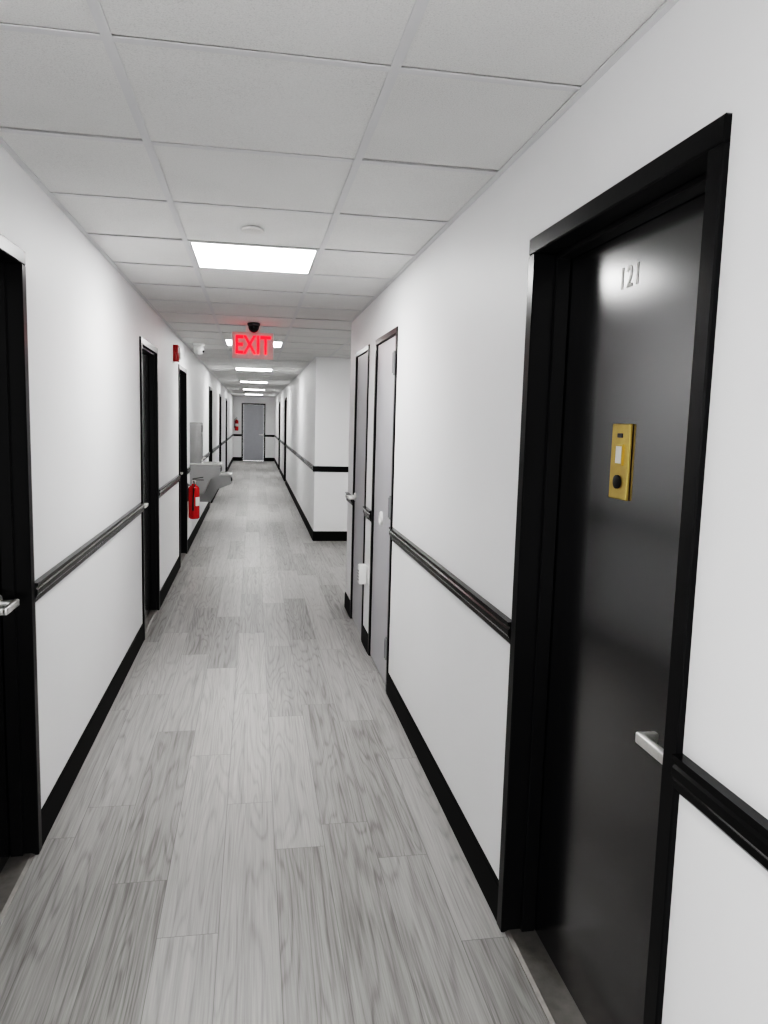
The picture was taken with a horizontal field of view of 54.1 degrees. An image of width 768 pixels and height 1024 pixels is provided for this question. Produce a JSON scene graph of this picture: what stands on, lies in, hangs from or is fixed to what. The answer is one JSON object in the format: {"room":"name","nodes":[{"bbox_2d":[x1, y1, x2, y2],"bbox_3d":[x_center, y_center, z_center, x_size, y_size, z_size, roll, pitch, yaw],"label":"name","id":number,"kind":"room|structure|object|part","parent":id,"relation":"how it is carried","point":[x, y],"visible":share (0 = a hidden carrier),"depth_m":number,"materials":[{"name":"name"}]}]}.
{"room":"building corridor","nodes":[
{"label":"building corridor","id":0,"kind":"room"},
{"bbox_2d":[0,145,232,808],"bbox_3d":[-3.034,-1.290,12.734,0.150,2.423,29.250,0,7,-10],"label":"wall","id":1,"kind":"structure","parent":0,"point":[86,322],"depth_m":3.34,"materials":[{"name":"white paint"}]},
{"bbox_2d":[0,234,41,924],"bbox_3d":[-1.183,0.228,2.087,0.162,2.037,0.883,0,7,-10],"label":"door","id":2,"kind":"structure","parent":1,"relation":"in","point":[20,786],"depth_m":2.48,"materials":[{"name":"black paint"}]},
{"bbox_3d":[-1.211,0.301,2.389,0.067,0.062,0.147,0,7,-10],"label":"lever handle","id":3,"kind":"part","parent":2,"relation":"part of","materials":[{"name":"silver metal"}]},
{"bbox_2d":[35,502,143,602],"bbox_3d":[-1.397,0.122,3.784,0.021,0.070,2.535,0,7,-10],"label":"chair rail","id":4,"kind":"object","parent":1,"relation":"attached to","point":[51,578],"visible":0.95,"depth_m":3.19,"materials":[{"name":"black paint"}]},
{"bbox_2d":[41,623,143,845],"bbox_3d":[-1.426,0.971,3.884,0.009,0.122,2.535,0,7,-10],"label":"baseboard","id":5,"kind":"structure","parent":1,"relation":"attached to","point":[51,808],"depth_m":3.34,"materials":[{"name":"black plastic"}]},
{"bbox_2d":[139,336,159,639],"bbox_3d":[-1.759,-0.187,5.423,0.167,2.037,0.870,0,7,-10],"label":"door","id":6,"kind":"structure","parent":1,"relation":"in","point":[149,428],"depth_m":5.72,"materials":[{"name":"black paint"}]},
{"bbox_2d":[160,556,179,606],"bbox_3d":[-1.933,0.608,6.806,0.009,0.122,1.700,0,7,-10],"label":"baseboard","id":7,"kind":"structure","parent":1,"relation":"attached to","point":[165,588],"depth_m":6.68,"materials":[{"name":"black plastic"}]},
{"bbox_2d":[159,474,180,497],"bbox_3d":[-1.904,-0.242,6.705,0.021,0.070,1.700,0,7,-10],"label":"chair rail","id":8,"kind":"object","parent":1,"relation":"attached to","point":[175,480],"visible":1,"depth_m":6.54,"materials":[{"name":"black paint"}]},
{"bbox_2d":[173,345,180,361],"bbox_3d":[-1.930,-1.478,7.007,0.066,0.150,0.120,0,7,-10],"label":"fire alarm","id":9,"kind":"object","parent":1,"relation":"attached to","point":[176,349],"visible":0.99,"depth_m":6.95,"materials":[{"name":"red plastic"}]},
{"bbox_2d":[178,364,187,566],"bbox_3d":[-2.195,-0.497,7.922,0.162,2.037,0.840,0,7,-10],"label":"door","id":10,"kind":"structure","parent":1,"relation":"in","point":[182,372],"depth_m":8.26,"materials":[{"name":"black paint"}]},
{"bbox_2d":[187,477,202,518],"bbox_3d":[-2.150,-0.163,8.545,0.136,0.478,0.164,8,9,42],"label":"fire extinguisher","id":11,"kind":"object","parent":1,"relation":"attached to","point":[193,498],"visible":1,"depth_m":8.50,"materials":[{"name":"red metal"}]},
{"bbox_2d":[187,502,208,550],"bbox_3d":[-2.584,0.141,10.561,0.009,0.122,4.300,0,7,-10],"label":"baseboard","id":12,"kind":"structure","parent":1,"relation":"attached to","point":[190,540],"depth_m":10.01,"materials":[{"name":"black plastic"}]},
{"bbox_2d":[190,422,222,493],"bbox_3d":[-2.131,-0.651,9.018,0.369,0.835,0.400,0,7,-10],"label":"fountain","id":13,"kind":"object","parent":1,"relation":"attached to","point":[207,470],"visible":1,"depth_m":8.85,"materials":[{"name":"grey metal"}]},
{"bbox_2d":[209,386,211,507],"bbox_3d":[-3.070,-1.125,12.968,0.162,2.037,0.880,0,7,-10],"label":"door","id":14,"kind":"structure","parent":1,"relation":"in","point":[210,388],"depth_m":13.28,"materials":[{"name":"black paint"}]},
{"bbox_2d":[199,472,232,501],"bbox_3d":[-2.198,-0.360,9.697,0.474,0.423,0.400,0,7,-10],"label":"fountain","id":15,"kind":"object","parent":1,"relation":"attached to","point":[225,478],"visible":0.48,"depth_m":9.52,"materials":[{"name":"grey metal"}]},
{"bbox_2d":[212,444,219,452],"bbox_3d":[-3.317,-1.255,14.852,0.021,0.070,2.920,0,7,-10],"label":"chair rail","id":16,"kind":"object","parent":1,"relation":"attached to","point":[217,446],"visible":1,"depth_m":14.48,"materials":[{"name":"black paint"}]},
{"bbox_2d":[219,394,220,461],"bbox_3d":[-3.714,-1.587,16.684,0.162,2.037,0.880,0,7,-10],"label":"door","id":17,"kind":"structure","parent":1,"relation":"in","point":[219,394],"depth_m":16.56,"materials":[{"name":"black paint"}]},
{"bbox_2d":[225,399,226,471],"bbox_3d":[-4.359,-2.049,20.401,0.162,2.037,0.880,0,7,-10],"label":"door","id":18,"kind":"structure","parent":1,"relation":"in","point":[226,399],"depth_m":20.73,"materials":[{"name":"black paint"}]},
{"bbox_2d":[233,396,274,457],"bbox_3d":[-4.716,-3.073,27.252,1.796,2.423,0.150,0,7,-10],"label":"wall","id":19,"kind":"structure","parent":0,"point":[237,400],"depth_m":27.17,"materials":[{"name":"white paint"}]},
{"bbox_2d":[234,417,237,430],"bbox_3d":[-5.287,-3.164,26.977,0.166,0.478,0.135,8,9,43],"label":"fire extinguisher","id":20,"kind":"object","parent":19,"relation":"attached to","point":[236,420],"visible":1,"depth_m":26.95,"materials":[{"name":"red metal"}]},
{"bbox_2d":[233,457,240,460],"bbox_3d":[-5.314,-1.925,27.209,0.297,0.122,0.009,0,7,-10],"label":"baseboard","id":21,"kind":"structure","parent":19,"relation":"attached to","point":[234,458],"depth_m":27.21,"materials":[{"name":"black plastic"}]},
{"bbox_2d":[241,403,265,460],"bbox_3d":[-4.731,-2.894,27.239,0.850,2.070,0.213,0,7,-10],"label":"door","id":22,"kind":"structure","parent":19,"relation":"in","point":[253,414],"depth_m":27.20,"materials":[{"name":"grey paint"}]},
{"bbox_2d":[0,460,548,1023],"bbox_3d":[-0.857,-0.049,13.266,4.637,0.050,29.550,0,7,-10],"label":"floor","id":23,"kind":"structure","parent":0,"point":[252,830],"depth_m":2.71,"materials":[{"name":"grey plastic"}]},
{"bbox_2d":[275,357,327,530],"bbox_3d":[-2.343,-1.947,18.381,0.150,2.423,18.280,0,7,-10],"label":"wall","id":24,"kind":"structure","parent":0,"point":[307,394],"depth_m":10.71,"materials":[{"name":"white paint"}]},
{"bbox_2d":[278,402,279,469],"bbox_3d":[-3.037,-2.245,22.344,0.162,2.037,0.880,0,7,-10],"label":"door","id":25,"kind":"structure","parent":24,"relation":"in","point":[279,402],"depth_m":22.66,"materials":[{"name":"black paint"}]},
{"bbox_2d":[284,397,286,481],"bbox_3d":[-2.308,-1.722,18.139,0.162,2.037,0.880,0,7,-10],"label":"door","id":26,"kind":"structure","parent":24,"relation":"in","point":[285,423],"depth_m":18.48,"materials":[{"name":"black paint"}]},
{"bbox_2d":[285,480,312,539],"bbox_3d":[-1.617,-0.206,13.687,0.009,0.122,8.430,0,7,-10],"label":"baseboard","id":27,"kind":"structure","parent":24,"relation":"attached to","point":[309,528],"depth_m":11.84,"materials":[{"name":"black plastic"}]},
{"bbox_2d":[285,444,313,469],"bbox_3d":[-1.600,-1.056,13.584,0.021,0.070,8.430,0,7,-10],"label":"chair rail","id":28,"kind":"object","parent":24,"relation":"attached to","point":[294,452],"visible":1,"depth_m":11.83,"materials":[{"name":"black paint"}]},
{"bbox_2d":[325,357,350,530],"bbox_3d":[0.594,-0.835,9.759,2.691,2.423,0.150,0,7,-10],"label":"wall","id":29,"kind":"structure","parent":0,"point":[339,369],"depth_m":9.47,"materials":[{"name":"white paint"}]},
{"bbox_2d":[313,531,346,540],"bbox_3d":[0.498,0.316,9.804,2.850,0.122,0.009,0,7,-10],"label":"baseboard","id":30,"kind":"structure","parent":29,"relation":"attached to","point":[317,535],"depth_m":9.60,"materials":[{"name":"black plastic"}]},
{"bbox_2d":[313,466,347,471],"bbox_3d":[0.516,-0.533,9.696,2.862,0.070,0.021,0,7,-10],"label":"chair rail","id":31,"kind":"object","parent":29,"relation":"attached to","point":[315,468],"visible":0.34,"depth_m":9.48,"materials":[{"name":"black paint"}]},
{"bbox_2d":[0,0,678,396],"bbox_3d":[-0.793,-2.396,12.985,4.637,0.076,29.550,0,7,-10],"label":"ceiling","id":32,"kind":"structure","parent":0,"point":[357,132],"depth_m":2.01,"materials":[{"name":"tile"}]},
{"bbox_2d":[193,343,204,354],"bbox_3d":[-1.971,-1.733,8.001,0.124,0.123,0.124,0,7,-10],"label":"camera","id":33,"kind":"object","parent":32,"relation":"attached to","point":[198,347],"visible":1,"depth_m":7.96,"materials":[{"name":"white plastic"}]},
{"bbox_2d":[241,226,263,233],"bbox_3d":[-0.543,-1.166,3.104,0.094,0.014,0.094,0,7,-10],"label":"sprinkler cover","id":34,"kind":"object","parent":32,"relation":"attached to","point":[247,229],"visible":1,"depth_m":3.09,"materials":[{"name":"white metal"}]},
{"bbox_2d":[232,325,273,360],"bbox_3d":[-1.114,-1.436,6.377,0.350,0.281,0.060,0,7,-10],"label":"exit sign","id":35,"kind":"object","parent":32,"relation":"hanging from","point":[247,345],"visible":0.98,"depth_m":6.36,"materials":[{"name":"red plastic"}]},
{"bbox_2d":[225,339,282,347],"bbox_3d":[-1.363,-1.780,7.882,0.585,0.029,0.585,0,7,-10],"label":"emergency light","id":36,"kind":"object","parent":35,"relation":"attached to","point":[228,342],"visible":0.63,"depth_m":7.85,"materials":[{"name":"white plastic"}]},
{"bbox_2d":[247,323,259,332],"bbox_3d":[-1.073,-1.515,6.190,0.104,0.076,0.104,0,7,-10],"label":"dome camera","id":37,"kind":"object","parent":32,"relation":"attached to","point":[253,327],"visible":1,"depth_m":6.16,"materials":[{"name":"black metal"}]},
{"bbox_2d":[189,240,318,273],"bbox_3d":[-0.638,-1.260,3.706,0.585,0.029,0.585,0,7,-10],"label":"recessed light","id":38,"kind":"object","parent":32,"relation":"in","point":[206,255],"visible":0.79,"depth_m":3.68,"materials":[{"name":"white plastic"}]},
{"bbox_2d":[235,367,272,370],"bbox_3d":[-2.087,-2.299,12.058,0.585,0.029,0.585,0,7,-10],"label":"recessed light","id":39,"kind":"object","parent":32,"relation":"in","point":[236,368],"visible":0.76,"depth_m":12.05,"materials":[{"name":"white plastic"}]},
{"bbox_2d":[240,381,267,382],"bbox_3d":[-2.811,-2.818,16.234,0.585,0.029,0.585,0,7,-10],"label":"recessed light","id":40,"kind":"object","parent":32,"relation":"in","point":[240,381],"visible":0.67,"depth_m":16.31,"materials":[{"name":"white plastic"}]},
{"bbox_2d":[346,0,767,1023],"bbox_3d":[0.427,0.040,2.405,0.150,2.423,7.550,0,7,-10],"label":"wall","id":41,"kind":"structure","parent":0,"point":[458,310],"depth_m":1.59,"materials":[{"name":"white paint"}]},
{"bbox_2d":[344,592,349,616],"bbox_3d":[-0.293,0.743,6.049,0.009,0.122,0.350,0,7,-10],"label":"baseboard","id":42,"kind":"structure","parent":41,"relation":"attached to","point":[347,600],"depth_m":6.03,"materials":[{"name":"black plastic"}]},
{"bbox_2d":[345,492,351,504],"bbox_3d":[-0.275,-0.106,5.946,0.021,0.070,0.350,0,7,-10],"label":"chair rail","id":43,"kind":"object","parent":41,"relation":"attached to","point":[347,493],"visible":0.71,"depth_m":5.98,"materials":[{"name":"black paint"}]},
{"bbox_2d":[347,344,369,633],"bbox_3d":[-0.135,-0.146,5.455,0.213,2.037,0.650,0,7,-10],"label":"door","id":44,"kind":"structure","parent":41,"relation":"in","point":[358,498],"depth_m":5.48,"materials":[{"name":"grey paint"}]},
{"bbox_3d":[-0.239,-0.111,5.629,0.067,0.062,0.147,0,7,-10],"label":"lever handle","id":45,"kind":"part","parent":44,"relation":"part of","materials":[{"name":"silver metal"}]},
{"bbox_2d":[357,564,366,583],"bbox_3d":[-0.148,0.415,5.042,0.055,0.130,0.070,0,7,-10],"label":"plug","id":46,"kind":"object","parent":41,"relation":"attached to","point":[362,568],"visible":1,"depth_m":5.01,"materials":[{"name":"white plastic"}]},
{"bbox_2d":[361,625,367,653],"bbox_3d":[-0.128,0.861,5.100,0.009,0.122,0.290,0,7,-10],"label":"baseboard","id":47,"kind":"structure","parent":41,"relation":"attached to","point":[364,636],"depth_m":5.10,"materials":[{"name":"black plastic"}]},
{"bbox_2d":[363,506,370,521],"bbox_3d":[-0.111,0.012,4.998,0.021,0.070,0.290,0,7,-10],"label":"chair rail","id":48,"kind":"object","parent":41,"relation":"attached to","point":[367,512],"visible":1,"depth_m":4.97,"materials":[{"name":"black paint"}]},
{"bbox_2d":[368,326,397,690],"bbox_3d":[0.051,-0.027,4.505,0.172,2.037,0.720,0,7,-10],"label":"door","id":49,"kind":"structure","parent":41,"relation":"in","point":[386,348],"depth_m":4.49,"materials":[{"name":"grey paint"}]},
{"bbox_3d":[-0.020,0.038,4.521,0.014,0.084,0.084,0,7,-10],"label":"round plate","id":50,"kind":"part","parent":49,"relation":"part of","materials":[{"name":"white plastic"}]},
{"bbox_2d":[386,672,498,921],"bbox_3d":[0.187,1.087,3.283,0.009,0.122,1.987,0,7,-10],"label":"baseboard","id":51,"kind":"structure","parent":41,"relation":"attached to","point":[477,860],"depth_m":2.88,"materials":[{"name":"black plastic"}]},
{"bbox_2d":[389,527,510,643],"bbox_3d":[0.204,0.238,3.180,0.021,0.070,1.987,0,7,-10],"label":"chair rail","id":52,"kind":"object","parent":41,"relation":"attached to","point":[498,621],"visible":0.95,"depth_m":2.74,"materials":[{"name":"black paint"}]},
{"bbox_2d":[497,112,732,1023],"bbox_3d":[0.529,0.312,1.778,0.162,2.037,0.883,0,7,-10],"label":"door","id":53,"kind":"structure","parent":41,"relation":"in","point":[623,289],"depth_m":1.81,"materials":[{"name":"black paint"}]},
{"bbox_3d":[0.565,0.475,1.491,0.067,0.062,0.147,0,7,-10],"label":"lever handle","id":54,"kind":"part","parent":53,"relation":"part of","materials":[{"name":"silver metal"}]},
{"bbox_2d":[671,753,767,871],"bbox_3d":[0.749,0.628,0.039,0.021,0.070,2.670,0,7,-10],"label":"chair rail","id":55,"kind":"object","parent":41,"relation":"attached to","point":[745,826],"visible":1,"depth_m":1.20,"materials":[{"name":"black paint"}]}
]}

